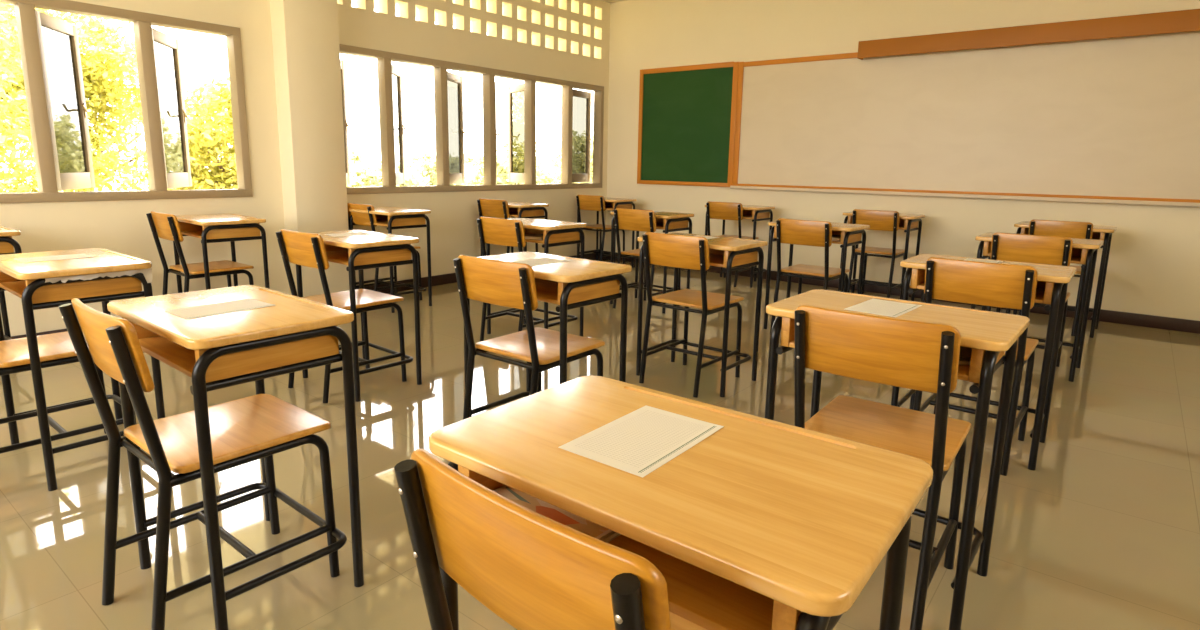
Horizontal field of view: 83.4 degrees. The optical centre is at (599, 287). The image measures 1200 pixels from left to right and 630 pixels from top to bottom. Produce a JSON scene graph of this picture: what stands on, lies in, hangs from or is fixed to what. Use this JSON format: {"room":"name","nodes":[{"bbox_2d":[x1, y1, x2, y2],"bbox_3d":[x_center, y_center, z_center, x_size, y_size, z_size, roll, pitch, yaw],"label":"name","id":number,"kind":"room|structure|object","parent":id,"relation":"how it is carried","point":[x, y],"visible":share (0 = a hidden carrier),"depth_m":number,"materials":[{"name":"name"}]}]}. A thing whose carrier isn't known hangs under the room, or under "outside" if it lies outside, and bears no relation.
{"room":"classroom","nodes":[
{"label":"classroom","id":0,"kind":"room"},
{"bbox_2d":[0,0,609,335],"bbox_3d":[-2.771,-1.255,4.678,0.130,3.000,9.032,9,13,38],"label":"wall","id":1,"kind":"structure","parent":0,"point":[569,40],"depth_m":5.55,"materials":[{"name":"beige paint"}]},
{"bbox_2d":[0,0,252,202],"bbox_3d":[-3.848,-1.051,3.655,0.538,1.180,3.520,9,13,38],"label":"window","id":2,"kind":"structure","parent":1,"relation":"in","point":[49,45],"depth_m":4.37,"materials":[{"name":"beige paint"}]},
{"bbox_2d":[11,253,605,338],"bbox_3d":[-2.744,0.184,4.889,0.015,0.095,9.017,9,13,38],"label":"baseboard","id":3,"kind":"structure","parent":1,"relation":"attached to","point":[445,278],"depth_m":6.26,"materials":[{"name":"brown wood"}]},
{"bbox_2d":[339,44,603,193],"bbox_3d":[-1.297,-1.593,6.864,0.605,1.180,3.530,9,13,38],"label":"window","id":4,"kind":"structure","parent":1,"relation":"in","point":[576,139],"depth_m":6.71,"materials":[{"name":"beige paint"}]},
{"bbox_2d":[269,0,348,296],"bbox_3d":[-2.200,-1.327,5.124,0.200,3.000,0.420,9,13,38],"label":"pillar","id":5,"kind":"structure","parent":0,"point":[305,33],"depth_m":5.05,"materials":[{"name":"beige paint"}]},
{"bbox_2d":[351,0,502,32],"bbox_3d":[-3.500,-2.929,5.308,2.200,0.160,11.532,9,13,38],"label":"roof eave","id":6,"kind":"object","parent":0,"point":[352,1],"depth_m":8.10,"materials":[{"name":"beige"}]},
{"bbox_2d":[0,259,1199,629],"bbox_3d":[0.129,0.749,2.672,7.616,0.120,9.292,9,13,38],"label":"floor","id":7,"kind":"structure","parent":0,"point":[1103,533],"depth_m":2.49,"materials":[{"name":"tile"}]},
{"bbox_2d":[0,225,21,339],"bbox_3d":[-3.290,0.081,3.516,0.600,0.772,0.390,9,13,38],"label":"school desk","id":8,"kind":"object","parent":7,"relation":"on","point":[7,243],"visible":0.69,"depth_m":3.43,"materials":[{"name":"brown wood"}]},
{"bbox_2d":[0,329,139,453],"bbox_3d":[-2.086,0.266,2.506,0.380,0.817,0.484,9,13,38],"label":"chair","id":9,"kind":"object","parent":7,"relation":"on","point":[55,349],"visible":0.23,"depth_m":2.46,"materials":[{"name":"brown wood"}]},
{"bbox_2d":[0,248,164,490],"bbox_3d":[-2.007,0.273,2.592,0.600,0.772,0.390,9,13,38],"label":"school desk","id":10,"kind":"object","parent":7,"relation":"on","point":[109,275],"visible":0.87,"depth_m":2.40,"materials":[{"name":"brown wood"}]},
{"bbox_2d":[15,253,93,262],"bbox_3d":[-2.055,-0.112,2.541,0.140,0.002,0.214,9,13,38],"label":"sheet","id":11,"kind":"object","parent":10,"relation":"on","point":[71,256],"visible":1,"depth_m":2.53,"materials":[{"name":"white paper"}]},
{"bbox_2d":[59,298,339,629],"bbox_3d":[-1.017,0.420,1.764,0.380,0.817,0.484,9,13,38],"label":"chair","id":12,"kind":"object","parent":7,"relation":"on","point":[255,427],"visible":1,"depth_m":1.70,"materials":[{"name":"brown wood"}]},
{"bbox_2d":[146,211,253,294],"bbox_3d":[-2.578,-0.088,4.393,0.380,0.817,0.484,9,13,38],"label":"chair","id":13,"kind":"object","parent":7,"relation":"on","point":[162,225],"visible":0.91,"depth_m":4.27,"materials":[{"name":"brown wood"}]},
{"bbox_2d":[173,214,269,292],"bbox_3d":[-2.493,-0.075,4.449,0.600,0.772,0.390,10,14,41],"label":"school desk","id":14,"kind":"object","parent":7,"relation":"on","point":[211,228],"visible":0.68,"depth_m":4.28,"materials":[{"name":"brown wood"}]},
{"bbox_2d":[107,285,363,629],"bbox_3d":[-0.976,0.431,1.827,0.600,0.772,0.390,9,13,39],"label":"school desk","id":15,"kind":"object","parent":7,"relation":"on","point":[294,334],"visible":0.81,"depth_m":1.67,"materials":[{"name":"brown wood"}]},
{"bbox_2d":[165,298,273,318],"bbox_3d":[-0.979,0.053,1.742,0.140,0.002,0.214,9,13,37],"label":"sheet","id":16,"kind":"object","parent":15,"relation":"on","point":[244,304],"visible":1,"depth_m":1.73,"materials":[{"name":"white paper"}]},
{"bbox_2d":[276,229,406,402],"bbox_3d":[-1.311,0.106,3.453,0.380,0.817,0.484,9,13,38],"label":"chair","id":17,"kind":"object","parent":7,"relation":"on","point":[299,248],"visible":0.79,"depth_m":3.34,"materials":[{"name":"brown wood"}]},
{"bbox_2d":[296,230,421,401],"bbox_3d":[-1.260,0.117,3.517,0.600,0.772,0.390,10,14,40],"label":"school desk","id":18,"kind":"object","parent":7,"relation":"on","point":[376,249],"visible":0.8,"depth_m":3.34,"materials":[{"name":"brown wood"}]},
{"bbox_2d":[324,232,370,236],"bbox_3d":[-1.309,-0.278,3.520,0.214,0.002,0.140,-9,14,-43],"label":"sheet","id":19,"kind":"object","parent":18,"relation":"on","point":[354,233],"visible":1,"depth_m":3.51,"materials":[{"name":"white paper"}]},
{"bbox_2d":[347,203,421,299],"bbox_3d":[-1.782,-0.286,5.553,0.380,0.817,0.484,9,13,37],"label":"chair","id":20,"kind":"object","parent":7,"relation":"on","point":[359,218],"visible":0.5,"depth_m":5.36,"materials":[{"name":"brown wood"}]},
{"bbox_2d":[348,207,431,312],"bbox_3d":[-1.687,-0.242,5.437,0.600,0.772,0.390,9,13,38],"label":"school desk","id":21,"kind":"object","parent":7,"relation":"on","point":[391,217],"visible":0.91,"depth_m":5.29,"materials":[{"name":"brown wood"}]},
{"bbox_2d":[477,198,537,256],"bbox_3d":[-0.888,-0.453,6.548,0.380,0.817,0.484,9,13,36],"label":"chair","id":22,"kind":"object","parent":7,"relation":"on","point":[487,207],"visible":0.52,"depth_m":6.32,"materials":[{"name":"brown wood"}]},
{"bbox_2d":[480,201,548,253],"bbox_3d":[-0.837,-0.431,6.552,0.600,0.772,0.390,9,13,38],"label":"school desk","id":23,"kind":"object","parent":7,"relation":"on","point":[516,209],"visible":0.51,"depth_m":6.35,"materials":[{"name":"brown wood"}]},
{"bbox_2d":[477,217,559,341],"bbox_3d":[-0.500,-0.055,4.412,0.380,0.817,0.484,9,13,37],"label":"chair","id":24,"kind":"object","parent":7,"relation":"on","point":[497,231],"visible":0.56,"depth_m":4.21,"materials":[{"name":"brown wood"}]},
{"bbox_2d":[453,255,604,419],"bbox_3d":[-0.265,0.272,2.648,0.380,0.817,0.484,9,13,37],"label":"chair","id":25,"kind":"object","parent":7,"relation":"on","point":[501,283],"visible":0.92,"depth_m":2.50,"materials":[{"name":"brown wood"}]},
{"bbox_2d":[486,218,586,336],"bbox_3d":[-0.436,-0.053,4.523,0.600,0.772,0.390,9,13,37],"label":"school desk","id":26,"kind":"object","parent":7,"relation":"on","point":[555,233],"visible":0.59,"depth_m":4.37,"materials":[{"name":"brown wood"}]},
{"bbox_2d":[525,233,542,239],"bbox_3d":[-0.399,-0.336,4.381,0.140,0.031,0.180,5,11,23],"label":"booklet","id":27,"kind":"object","parent":26,"relation":"on","point":[535,236],"visible":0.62,"depth_m":4.31,"materials":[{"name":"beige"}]},
{"bbox_2d":[463,252,631,416],"bbox_3d":[-0.225,0.281,2.718,0.600,0.772,0.390,9,13,39],"label":"school desk","id":28,"kind":"object","parent":7,"relation":"on","point":[574,283],"visible":0.57,"depth_m":2.55,"materials":[{"name":"brown wood"}]},
{"bbox_2d":[513,257,569,265],"bbox_3d":[-0.242,-0.103,2.663,0.140,0.002,0.214,9,13,39],"label":"sheet","id":29,"kind":"object","parent":28,"relation":"on","point":[537,261],"visible":0.88,"depth_m":2.67,"materials":[{"name":"white paper"}]},
{"bbox_2d":[394,449,706,629],"bbox_3d":[0.040,0.592,0.930,0.380,0.817,0.484,10,14,40],"label":"chair","id":30,"kind":"object","parent":7,"relation":"on","point":[534,571],"visible":1,"depth_m":0.70,"materials":[{"name":"brown wood"}]},
{"bbox_2d":[576,195,624,263],"bbox_3d":[0.011,-0.651,7.722,0.380,0.817,0.484,9,13,36],"label":"chair","id":31,"kind":"object","parent":7,"relation":"on","point":[584,202],"visible":0.85,"depth_m":7.55,"materials":[{"name":"brown wood"}]},
{"bbox_2d":[576,197,636,266],"bbox_3d":[0.065,-0.631,7.730,0.600,0.772,0.390,9,13,38],"label":"school desk","id":32,"kind":"object","parent":7,"relation":"on","point":[610,203],"visible":0.34,"depth_m":7.60,"materials":[{"name":"brown wood"}]},
{"bbox_2d":[613,208,680,308],"bbox_3d":[0.390,-0.237,5.494,0.380,0.817,0.484,9,13,37],"label":"chair","id":33,"kind":"object","parent":7,"relation":"on","point":[625,219],"visible":0.71,"depth_m":5.33,"materials":[{"name":"brown wood"}]},
{"bbox_2d":[610,211,693,312],"bbox_3d":[0.418,-0.232,5.583,0.600,0.772,0.390,9,13,38],"label":"school desk","id":34,"kind":"object","parent":7,"relation":"on","point":[666,221],"visible":0.55,"depth_m":5.46,"materials":[{"name":"brown wood"}]},
{"bbox_2d":[429,375,932,629],"bbox_3d":[0.091,0.601,1.000,0.600,0.772,0.390,9,13,37],"label":"school desk","id":35,"kind":"object","parent":7,"relation":"on","point":[761,523],"visible":0.87,"depth_m":0.82,"materials":[{"name":"brown wood"}]},
{"bbox_2d":[493,485,620,542],"bbox_3d":[-0.028,0.302,0.979,0.206,0.013,0.190,10,14,40],"label":"booklet","id":36,"kind":"object","parent":35,"relation":"on","point":[559,515],"visible":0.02,"depth_m":0.92,"materials":[{"name":"beige"}]},
{"bbox_2d":[558,406,723,477],"bbox_3d":[0.064,0.213,0.965,0.140,0.002,0.214,9,13,37],"label":"sheet","id":37,"kind":"object","parent":35,"relation":"on","point":[639,442],"visible":1,"depth_m":0.95,"materials":[{"name":"white paper"}]},
{"bbox_2d":[639,232,743,397],"bbox_3d":[0.499,0.107,3.625,0.380,0.817,0.484,9,13,38],"label":"chair","id":38,"kind":"object","parent":7,"relation":"on","point":[670,250],"visible":1,"depth_m":3.49,"materials":[{"name":"brown wood"}]},
{"bbox_2d":[636,233,767,396],"bbox_3d":[0.537,0.120,3.669,0.600,0.772,0.390,9,13,38],"label":"school desk","id":39,"kind":"object","parent":7,"relation":"on","point":[732,254],"visible":0.68,"depth_m":3.59,"materials":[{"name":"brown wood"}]},
{"bbox_2d":[696,235,717,238],"bbox_3d":[0.538,-0.270,3.655,0.140,0.002,0.214,9,13,36],"label":"sheet","id":40,"kind":"object","parent":39,"relation":"on","point":[706,237],"visible":0.37,"depth_m":3.69,"materials":[{"name":"white paper"}]},
{"bbox_2d":[706,201,758,286],"bbox_3d":[1.322,-0.453,6.764,0.380,0.817,0.484,9,13,36],"label":"chair","id":41,"kind":"object","parent":7,"relation":"on","point":[715,210],"visible":0.56,"depth_m":6.56,"materials":[{"name":"brown wood"}]},
{"bbox_2d":[705,205,774,287],"bbox_3d":[1.387,-0.436,6.792,0.600,0.772,0.390,9,13,38],"label":"school desk","id":42,"kind":"object","parent":7,"relation":"on","point":[757,213],"visible":0.56,"depth_m":6.61,"materials":[{"name":"brown wood"}]},
{"bbox_2d":[770,218,849,332],"bbox_3d":[1.477,-0.074,4.707,0.380,0.817,0.484,9,13,39],"label":"chair","id":43,"kind":"object","parent":7,"relation":"on","point":[789,231],"visible":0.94,"depth_m":4.54,"materials":[{"name":"brown wood"}]},
{"bbox_2d":[764,221,869,328],"bbox_3d":[1.524,-0.068,4.794,0.600,0.772,0.390,10,13,39],"label":"school desk","id":44,"kind":"object","parent":7,"relation":"on","point":[851,234],"visible":0.52,"depth_m":4.71,"materials":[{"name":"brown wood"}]},
{"bbox_2d":[832,234,840,240],"bbox_3d":[1.603,-0.345,4.627,0.140,0.029,0.200,8,13,35],"label":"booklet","id":45,"kind":"object","parent":44,"relation":"on","point":[834,237],"visible":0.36,"depth_m":4.54,"materials":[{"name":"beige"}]},
{"bbox_2d":[848,209,904,297],"bbox_3d":[2.443,-0.278,5.916,0.380,0.817,0.484,9,13,37],"label":"chair","id":46,"kind":"object","parent":7,"relation":"on","point":[880,220],"visible":0.8,"depth_m":5.73,"materials":[{"name":"brown wood"}]},
{"bbox_2d":[838,211,924,300],"bbox_3d":[2.474,-0.266,5.966,0.600,0.772,0.390,9,13,39],"label":"school desk","id":47,"kind":"object","parent":7,"relation":"on","point":[908,222],"visible":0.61,"depth_m":5.88,"materials":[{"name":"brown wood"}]},
{"bbox_2d":[794,305,970,629],"bbox_3d":[0.766,0.437,1.843,0.380,0.817,0.484,9,13,36],"label":"chair","id":48,"kind":"object","parent":7,"relation":"on","point":[915,355],"visible":0.83,"depth_m":1.66,"materials":[{"name":"brown wood"}]},
{"bbox_2d":[765,289,1029,629],"bbox_3d":[0.803,0.444,1.924,0.600,0.772,0.390,9,13,38],"label":"school desk","id":49,"kind":"object","parent":7,"relation":"on","point":[989,334],"visible":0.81,"depth_m":1.82,"materials":[{"name":"brown wood"}]},
{"bbox_2d":[845,299,921,316],"bbox_3d":[0.798,0.056,1.897,0.140,0.002,0.214,10,14,41],"label":"sheet","id":50,"kind":"object","parent":49,"relation":"on","point":[873,306],"visible":1,"depth_m":1.89,"materials":[{"name":"white paper"}]},
{"bbox_2d":[959,346,971,364],"bbox_3d":[0.896,0.164,1.774,0.120,0.031,0.170,2,10,4],"label":"booklet","id":51,"kind":"object","parent":49,"relation":"on","point":[965,352],"visible":0.08,"depth_m":1.71,"materials":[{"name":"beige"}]},
{"bbox_2d":[913,257,1038,475],"bbox_3d":[1.574,0.275,2.808,0.380,0.817,0.484,9,13,38],"label":"chair","id":52,"kind":"object","parent":7,"relation":"on","point":[1009,286],"visible":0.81,"depth_m":2.59,"materials":[{"name":"brown wood"}]},
{"bbox_2d":[891,254,1075,470],"bbox_3d":[1.612,0.282,2.889,0.600,0.772,0.390,9,13,37],"label":"school desk","id":53,"kind":"object","parent":7,"relation":"on","point":[1052,280],"visible":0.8,"depth_m":2.80,"materials":[{"name":"brown wood"}]},
{"bbox_2d":[965,258,1002,263],"bbox_3d":[1.623,-0.108,2.872,0.140,0.002,0.214,9,13,37],"label":"sheet","id":54,"kind":"object","parent":53,"relation":"on","point":[967,259],"visible":0.45,"depth_m":2.92,"materials":[{"name":"white paper"}]},
{"bbox_2d":[986,232,1072,366],"bbox_3d":[2.497,0.084,3.939,0.380,0.817,0.484,9,13,38],"label":"chair","id":55,"kind":"object","parent":7,"relation":"on","point":[1051,250],"visible":0.45,"depth_m":3.72,"materials":[{"name":"brown wood"}]},
{"bbox_2d":[971,233,1103,381],"bbox_3d":[2.566,0.091,4.023,0.600,0.772,0.390,9,13,39],"label":"school desk","id":56,"kind":"object","parent":7,"relation":"on","point":[1084,251],"visible":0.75,"depth_m":3.83,"materials":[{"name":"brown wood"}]},
{"bbox_2d":[1019,219,1092,335],"bbox_3d":[3.413,-0.101,5.041,0.380,0.817,0.484,9,13,38],"label":"chair","id":57,"kind":"object","parent":7,"relation":"on","point":[1071,229],"visible":0.35,"depth_m":4.82,"materials":[{"name":"brown wood"}]},
{"bbox_2d":[1006,221,1116,337],"bbox_3d":[3.421,-0.080,5.038,0.600,0.772,0.390,9,13,39],"label":"school desk","id":58,"kind":"object","parent":7,"relation":"on","point":[1104,233],"visible":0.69,"depth_m":4.79,"materials":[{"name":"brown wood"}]},
{"bbox_2d":[602,0,626,2],"bbox_3d":[0.182,-2.320,2.111,7.616,0.120,9.292,9,13,38],"label":"ceiling","id":59,"kind":"structure","parent":0,"point":[608,1],"depth_m":7.72,"materials":[{"name":"beige paint"}]},
{"bbox_2d":[606,0,1199,320],"bbox_3d":[3.010,-1.382,5.925,7.616,3.000,0.130,9,13,38],"label":"wall","id":60,"kind":"structure","parent":0,"point":[1153,267],"depth_m":6.27,"materials":[{"name":"beige paint"}]},
{"bbox_2d":[637,62,738,186],"bbox_3d":[0.938,-1.774,7.428,1.242,1.285,0.032,9,13,38],"label":"chalkboard","id":61,"kind":"object","parent":60,"relation":"attached to","point":[687,123],"visible":0.98,"depth_m":7.40,"materials":[{"name":"green wood"}]},
{"bbox_2d":[606,252,1199,333],"bbox_3d":[2.940,0.056,6.130,7.356,0.095,0.015,9,13,38],"label":"baseboard","id":62,"kind":"structure","parent":60,"relation":"attached to","point":[1159,322],"depth_m":5.36,"materials":[{"name":"brown wood"}]},
{"bbox_2d":[730,31,1199,206],"bbox_3d":[3.166,-1.401,5.660,4.495,1.286,0.079,9,13,38],"label":"whiteboard","id":63,"kind":"object","parent":60,"relation":"attached to","point":[1108,120],"visible":0.94,"depth_m":5.64,"materials":[{"name":"ceramic"}]},
{"bbox_2d":[730,186,1199,206],"bbox_3d":[3.155,-0.784,5.773,4.495,0.031,0.079,9,13,38],"label":"tray","id":64,"kind":"object","parent":63,"relation":"on","point":[1161,201],"depth_m":5.64,"materials":[{"name":"beige"}]},
{"bbox_2d":[857,9,1199,59],"bbox_3d":[3.703,-1.942,5.101,3.408,0.147,0.128,9,13,38],"label":"wooden pelmet","id":65,"kind":"object","parent":60,"relation":"attached to","point":[1182,20],"visible":1,"depth_m":5.24,"materials":[{"name":"brown wood"}]},
{"label":"outside","id":66,"kind":"structure","parent":0,"visible":0},
{"bbox_2d":[1,175,558,191],"bbox_3d":[-0.649,1.420,0.541,120.000,0.100,120.000,9,13,38],"label":"ground","id":67,"kind":"structure","parent":66,"point":[114,185],"depth_m":34.00,"materials":[{"name":"green plant"}]},
{"bbox_2d":[0,3,89,192],"bbox_3d":[-7.760,-2.434,6.942,4.021,4.939,4.153,10,14,40],"label":"leafy tree","id":68,"kind":"object","parent":67,"relation":"on","point":[11,38],"visible":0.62,"depth_m":7.51,"materials":[{"name":"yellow plant"}]},
{"bbox_2d":[0,4,149,192],"bbox_3d":[-9.217,-2.914,11.192,4.489,4.304,4.125,-8,13,-40],"label":"leafy tree","id":69,"kind":"object","parent":67,"relation":"on","point":[101,68],"visible":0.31,"depth_m":11.20,"materials":[{"name":"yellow plant"}]},
{"bbox_2d":[126,68,237,189],"bbox_3d":[-5.162,-1.775,9.672,3.016,2.763,3.010,6,11,25],"label":"leafy tree","id":70,"kind":"object","parent":67,"relation":"on","point":[209,170],"visible":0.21,"depth_m":8.91,"materials":[{"name":"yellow plant"}]},
{"bbox_2d":[346,150,423,186],"bbox_3d":[-5.360,-2.370,15.831,2.681,1.732,2.498,10,14,40],"label":"tree","id":71,"kind":"object","parent":67,"relation":"on","point":[368,175],"visible":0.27,"depth_m":15.29,"materials":[{"name":"green plant"}]},
{"bbox_2d":[374,148,474,185],"bbox_3d":[-5.600,-3.304,20.581,2.943,1.884,3.575,9,13,38],"label":"tree","id":72,"kind":"object","parent":67,"relation":"on","point":[428,173],"visible":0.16,"depth_m":19.95,"materials":[{"name":"green plant"}]},
{"bbox_2d":[410,150,478,184],"bbox_3d":[-5.795,-4.431,26.452,3.159,1.960,3.345,-4,12,-27],"label":"tree","id":73,"kind":"object","parent":67,"relation":"on","point":[467,159],"visible":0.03,"depth_m":25.88,"materials":[{"name":"green plant"}]},
{"bbox_2d":[465,138,560,184],"bbox_3d":[-2.482,-3.206,19.388,2.837,2.243,2.837,2,10,5],"label":"tree","id":74,"kind":"object","parent":67,"relation":"on","point":[547,176],"visible":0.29,"depth_m":18.72,"materials":[{"name":"green plant"}]},
{"bbox_2d":[536,156,560,183],"bbox_3d":[-2.109,-4.686,28.439,3.011,1.929,3.442,0,10,-3],"label":"tree","id":75,"kind":"object","parent":67,"relation":"on","point":[558,178],"visible":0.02,"depth_m":27.78,"materials":[{"name":"green plant"}]},
{"bbox_2d":[545,129,592,182],"bbox_3d":[-0.103,-3.704,21.223,3.165,2.583,3.002,-8,14,-41],"label":"tree","id":76,"kind":"object","parent":67,"relation":"on","point":[556,156],"visible":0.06,"depth_m":20.78,"materials":[{"name":"green plant"}]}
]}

